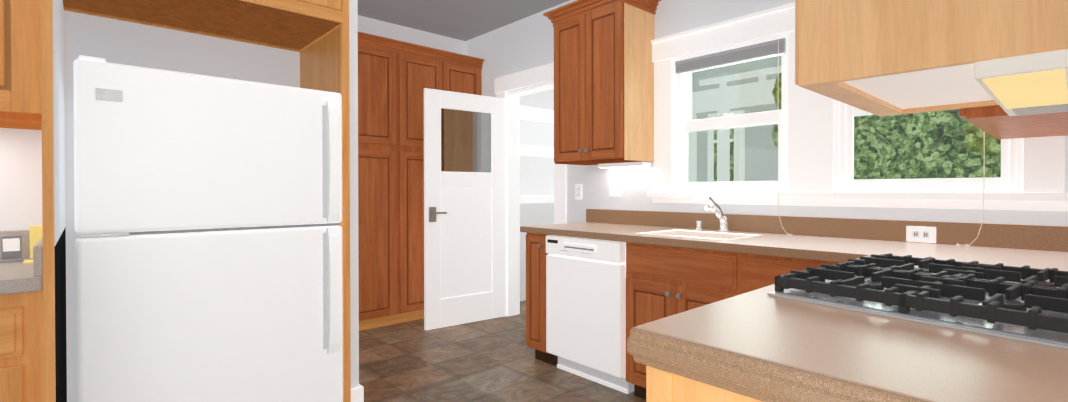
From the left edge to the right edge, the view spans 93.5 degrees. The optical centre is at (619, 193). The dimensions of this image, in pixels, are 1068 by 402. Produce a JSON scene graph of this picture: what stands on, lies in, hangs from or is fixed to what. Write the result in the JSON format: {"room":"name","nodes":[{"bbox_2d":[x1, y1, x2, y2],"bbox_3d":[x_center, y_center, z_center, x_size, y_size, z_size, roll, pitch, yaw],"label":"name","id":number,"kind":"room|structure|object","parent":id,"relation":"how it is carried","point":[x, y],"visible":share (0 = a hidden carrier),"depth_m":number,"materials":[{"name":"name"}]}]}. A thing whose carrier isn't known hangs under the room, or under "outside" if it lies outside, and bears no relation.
{"room":"kitchen","nodes":[
{"label":"kitchen","id":0,"kind":"room"},
{"bbox_2d":[0,7,299,401],"bbox_3d":[-2.821,-0.189,1.447,0.573,2.670,3.426,0,1,43],"label":"wall","id":1,"kind":"structure","parent":0,"point":[109,40],"depth_m":2.19,"materials":[{"name":"paint"}]},
{"bbox_2d":[0,0,41,129],"bbox_3d":[-2.204,-0.751,1.391,0.398,1.045,0.788,0,1,43],"label":"upper cabinet","id":2,"kind":"object","parent":1,"relation":"attached to","point":[20,65],"visible":0.81,"depth_m":1.53,"materials":[{"name":"brown wood"}]},
{"bbox_2d":[349,0,358,388],"bbox_3d":[-2.061,-0.201,3.110,2.120,2.670,0.046,0,1,43],"label":"wall","id":3,"kind":"structure","parent":0,"point":[354,258],"depth_m":2.39,"materials":[{"name":"paint"}]},
{"bbox_2d":[351,384,363,401],"bbox_3d":[-1.291,1.030,3.583,1.656,0.200,1.774,0,1,43],"label":"baseboard","id":4,"kind":"structure","parent":3,"relation":"attached to","point":[357,394],"depth_m":2.40,"materials":[{"name":"white wood"}]},
{"bbox_2d":[358,15,464,54],"bbox_3d":[-2.191,-0.211,4.440,0.120,2.670,1.728,0,1,43],"label":"wall","id":5,"kind":"structure","parent":0,"point":[367,25],"depth_m":4.60,"materials":[{"name":"paint"}]},
{"bbox_2d":[358,0,568,40],"bbox_3d":[-0.327,-1.549,1.425,7.700,0.050,6.800,0,1,43],"label":"ceiling","id":6,"kind":"structure","parent":0,"point":[464,20],"depth_m":4.24,"materials":[{"name":"paint"}]},
{"bbox_2d":[359,300,645,401],"bbox_3d":[-0.327,1.171,1.445,7.700,0.050,6.800,0,1,43],"label":"floor","id":7,"kind":"structure","parent":0,"point":[491,360],"depth_m":3.22,"materials":[{"name":"tile"}]},
{"bbox_2d":[0,290,43,401],"bbox_3d":[-2.107,0.710,1.311,0.664,0.873,0.788,0,1,43],"label":"base cabinet","id":8,"kind":"object","parent":7,"relation":"on","point":[21,353],"visible":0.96,"depth_m":1.37,"materials":[{"name":"brown wood"}]},
{"bbox_2d":[0,230,42,294],"bbox_3d":[-2.111,0.202,1.311,0.649,0.140,0.788,0,1,43],"label":"countertop","id":9,"kind":"structure","parent":8,"relation":"on","point":[17,277],"depth_m":1.39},
{"bbox_2d":[0,235,23,262],"bbox_3d":[-2.052,0.183,1.673,0.050,0.091,0.050,0,1,43],"label":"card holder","id":10,"kind":"object","parent":9,"relation":"on","point":[11,248],"visible":1,"depth_m":1.66,"materials":[{"name":"grey plastic"}]},
{"bbox_2d":[23,226,42,263],"bbox_3d":[-2.015,0.171,1.706,0.200,0.114,0.038,0,1,43],"label":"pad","id":11,"kind":"object","parent":9,"relation":"on","point":[36,234],"visible":0.52,"depth_m":1.76,"materials":[{"name":"yellow paper"}]},
{"bbox_2d":[41,0,350,401],"bbox_3d":[-1.673,-0.069,2.080,1.150,2.420,0.934,0,1,43],"label":"surround","id":12,"kind":"object","parent":7,"relation":"on","point":[315,33],"visible":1,"depth_m":2.17,"materials":[{"name":"wood"}]},
{"bbox_2d":[73,55,342,401],"bbox_3d":[-1.773,0.335,2.175,0.738,1.612,0.823,0,1,43],"label":"refrigerator","id":13,"kind":"object","parent":7,"relation":"on","point":[208,242],"visible":1,"depth_m":1.90,"materials":[{"name":"white metal"}]},
{"bbox_2d":[358,36,389,330],"bbox_3d":[-2.273,-0.064,4.021,0.320,2.382,0.964,0,1,43],"label":"tall cabinet","id":14,"kind":"object","parent":7,"relation":"on","point":[373,55],"depth_m":4.07,"materials":[{"name":"brown wood"}]},
{"bbox_2d":[386,40,482,324],"bbox_3d":[-1.743,-0.068,4.593,0.320,2.382,0.888,0,1,43],"label":"tall cabinet","id":15,"kind":"object","parent":7,"relation":"on","point":[396,78],"depth_m":4.29,"materials":[{"name":"brown wood"}]},
{"bbox_2d":[526,233,557,365],"bbox_3d":[-0.358,0.695,3.481,0.220,0.873,0.641,0,1,43],"label":"base cabinet","id":16,"kind":"object","parent":7,"relation":"on","point":[536,253],"visible":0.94,"depth_m":3.26,"materials":[{"name":"brown wood"}]},
{"bbox_2d":[546,235,633,393],"bbox_3d":[-0.036,0.699,3.174,0.660,0.868,0.604,0,1,43],"label":"dishwasher","id":17,"kind":"object","parent":7,"relation":"on","point":[586,308],"visible":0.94,"depth_m":2.92,"materials":[{"name":"white plastic"}]},
{"bbox_2d":[646,366,762,401],"bbox_3d":[0.460,0.724,0.837,0.674,0.852,0.523,0,1,43],"label":"base cabinet","id":18,"kind":"object","parent":7,"relation":"on","point":[663,386],"visible":0.06,"depth_m":0.79,"materials":[{"name":"brown wood"}]},
{"bbox_2d":[627,255,1067,401],"bbox_3d":[0.723,0.264,1.131,0.697,0.062,1.348,0,1,43],"label":"countertop","id":19,"kind":"structure","parent":18,"relation":"on","point":[760,344],"depth_m":0.74,"materials":[{"name":"beige laminate"}]},
{"bbox_2d":[767,253,1067,348],"bbox_3d":[0.758,0.207,1.125,0.618,0.049,0.563,0,1,-41],"label":"cooktop","id":20,"kind":"object","parent":19,"relation":"in","point":[1002,301],"visible":1,"depth_m":1.00,"materials":[{"name":"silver metal"}]},
{"bbox_2d":[626,242,838,399],"bbox_3d":[0.678,0.702,2.521,1.235,0.873,0.641,0,1,43],"label":"base cabinet","id":21,"kind":"object","parent":7,"relation":"on","point":[663,281],"visible":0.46,"depth_m":2.46,"materials":[{"name":"brown wood"}]},
{"bbox_2d":[520,209,1067,271],"bbox_3d":[0.599,0.256,2.600,2.877,0.268,0.632,0,1,43],"label":"countertop","id":22,"kind":"structure","parent":21,"relation":"on","point":[839,240],"depth_m":2.34,"materials":[{"name":"beige laminate"}]},
{"bbox_2d":[696,221,701,229],"bbox_3d":[0.487,0.191,3.022,0.040,0.056,0.040,0,1,43],"label":"soap dispenser","id":23,"kind":"object","parent":22,"relation":"on","point":[698,225],"visible":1,"depth_m":3.01,"materials":[{"name":"silver metal"}]},
{"bbox_2d":[704,197,728,231],"bbox_3d":[0.559,0.118,2.849,0.060,0.204,0.220,0,1,43],"label":"faucet","id":24,"kind":"object","parent":22,"relation":"on","point":[722,220],"visible":1,"depth_m":2.87,"materials":[{"name":"silver metal"}]},
{"bbox_2d":[906,226,935,242],"bbox_3d":[1.383,0.185,2.269,0.120,0.074,0.008,0,1,43],"label":"outlet","id":25,"kind":"object","parent":22,"relation":"attached to","point":[923,234],"visible":1,"depth_m":2.27,"materials":[{"name":"white plastic"}]},
{"bbox_2d":[519,89,553,300],"bbox_3d":[-0.985,-0.217,5.284,0.100,2.670,0.910,0,1,43],"label":"wall","id":26,"kind":"structure","parent":0,"point":[536,176],"depth_m":5.29,"materials":[{"name":"white paint"}]},
{"bbox_2d":[520,105,553,203],"bbox_3d":[-0.916,-0.380,5.061,0.298,0.960,0.518,0,1,43],"label":"shelf","id":27,"kind":"object","parent":26,"relation":"attached to","point":[536,114],"visible":0.12,"depth_m":4.93,"materials":[{"name":"white wood"}]},
{"bbox_2d":[465,0,1067,225],"bbox_3d":[1.077,-0.198,2.669,7.320,2.670,0.120,0,1,43],"label":"wall","id":28,"kind":"structure","parent":0,"point":[526,43],"depth_m":3.37,"materials":[{"name":"paint"}]},
{"bbox_2d":[424,88,504,329],"bbox_3d":[-1.334,0.125,4.311,0.162,1.985,0.723,0,1,43],"label":"door","id":29,"kind":"structure","parent":28,"relation":"in","point":[464,208],"depth_m":4.27,"materials":[{"name":"white wood"}]},
{"bbox_2d":[495,63,566,316],"bbox_3d":[-0.740,0.025,4.344,1.010,2.200,0.158,0,1,43],"label":"door frame","id":30,"kind":"structure","parent":28,"relation":"attached to","point":[527,78],"depth_m":4.54,"materials":[{"name":"white wood"}]},
{"bbox_2d":[575,184,581,199],"bbox_3d":[-0.320,-0.017,3.874,0.075,0.120,0.016,0,1,43],"label":"switch plate","id":31,"kind":"object","parent":28,"relation":"attached to","point":[578,191],"visible":1,"depth_m":3.87,"materials":[{"name":"white plastic"}]},
{"bbox_2d":[543,0,660,164],"bbox_3d":[-0.135,-0.764,3.457,0.805,1.090,0.362,0,1,43],"label":"upper cabinet","id":32,"kind":"object","parent":28,"relation":"attached to","point":[603,88],"visible":1,"depth_m":3.29,"materials":[{"name":"brown wood"}]},
{"bbox_2d":[598,162,650,167],"bbox_3d":[0.032,-0.203,3.469,0.420,0.030,0.090,0,1,43],"label":"under-cabinet light","id":33,"kind":"object","parent":32,"relation":"attached to","point":[626,164],"visible":0.98,"depth_m":3.40,"materials":[{"name":"white plastic"}]},
{"bbox_2d":[609,180,621,196],"bbox_3d":[-0.029,-0.042,3.603,0.120,0.125,0.016,0,1,43],"label":"switch plate","id":34,"kind":"object","parent":28,"relation":"attached to","point":[615,188],"visible":1,"depth_m":3.60,"materials":[{"name":"white plastic"}]},
{"bbox_2d":[651,3,1064,192],"bbox_3d":[1.030,-0.501,2.683,2.110,1.054,0.159,0,1,43],"label":"window","id":35,"kind":"structure","parent":28,"relation":"in","point":[684,124],"depth_m":2.87,"materials":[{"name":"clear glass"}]},
{"bbox_2d":[675,38,785,73],"bbox_3d":[0.644,-0.823,2.985,0.746,0.079,0.025,0,1,43],"label":"window blind","id":36,"kind":"object","parent":35,"relation":"attached to","point":[756,51],"visible":1,"depth_m":2.95,"materials":[{"name":"fabric"}]},
{"bbox_2d":[778,41,792,235],"bbox_3d":[0.881,-0.307,2.632,0.115,1.052,0.080,0,1,43],"label":"blind cord","id":37,"kind":"object","parent":36,"relation":"hanging from","point":[788,234],"visible":1,"depth_m":2.69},
{"bbox_2d":[648,192,1067,210],"bbox_3d":[0.995,0.026,2.648,2.120,0.072,0.085,0,1,43],"label":"window sill","id":38,"kind":"structure","parent":28,"relation":"attached to","point":[1023,201],"depth_m":2.35,"materials":[{"name":"white wood"}]},
{"bbox_2d":[834,100,1022,192],"bbox_3d":[1.429,-0.426,2.341,0.760,0.909,0.118,0,1,43],"label":"window","id":39,"kind":"structure","parent":28,"relation":"in","point":[1010,180],"depth_m":2.35,"materials":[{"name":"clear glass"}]},
{"bbox_3d":[1.216,-0.187,1.054,0.120,2.670,2.060,0,1,43],"label":"wall","id":40,"kind":"structure","parent":0,"visible":0},
{"bbox_2d":[795,0,1067,115],"bbox_3d":[0.849,-0.763,1.197,0.611,1.020,0.644,0,1,43],"label":"upper cabinet","id":41,"kind":"object","parent":40,"relation":"attached to","point":[886,57],"visible":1,"depth_m":1.05,"materials":[{"name":"brown wood"}]},
{"bbox_2d":[974,49,1067,115],"bbox_3d":[0.980,-0.232,1.082,0.256,0.037,0.640,0,1,43],"label":"range hood","id":42,"kind":"object","parent":41,"relation":"attached to","point":[1030,84],"visible":0.98,"depth_m":0.94,"materials":[{"name":"white metal"}]},
{"bbox_2d":[959,105,1067,138],"bbox_3d":[1.434,-0.751,1.655,0.376,1.050,0.817,0,1,43],"label":"upper cabinet","id":43,"kind":"object","parent":40,"relation":"attached to","point":[998,122],"visible":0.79,"depth_m":1.58,"materials":[{"name":"brown wood"}]},
{"label":"outside","id":44,"kind":"structure","parent":0,"visible":0},
{"bbox_2d":[688,55,1000,181],"bbox_3d":[12.443,-2.135,12.764,50.000,7.600,29.600,0,1,43],"label":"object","id":45,"kind":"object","parent":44,"point":[954,114],"depth_m":4.51,"materials":[{"name":"green plant"}]},
{"bbox_3d":[1.389,-0.818,2.295,0.716,0.079,0.025,0,1,43],"label":"window blind","id":46,"kind":"object","parent":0,"visible":0},
{"bbox_2d":[956,132,984,246],"bbox_3d":[1.482,-0.303,2.091,0.094,1.052,0.055,0,1,43],"label":"blind cord","id":47,"kind":"object","parent":46,"relation":"hanging from","point":[965,245],"visible":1,"depth_m":2.08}
]}

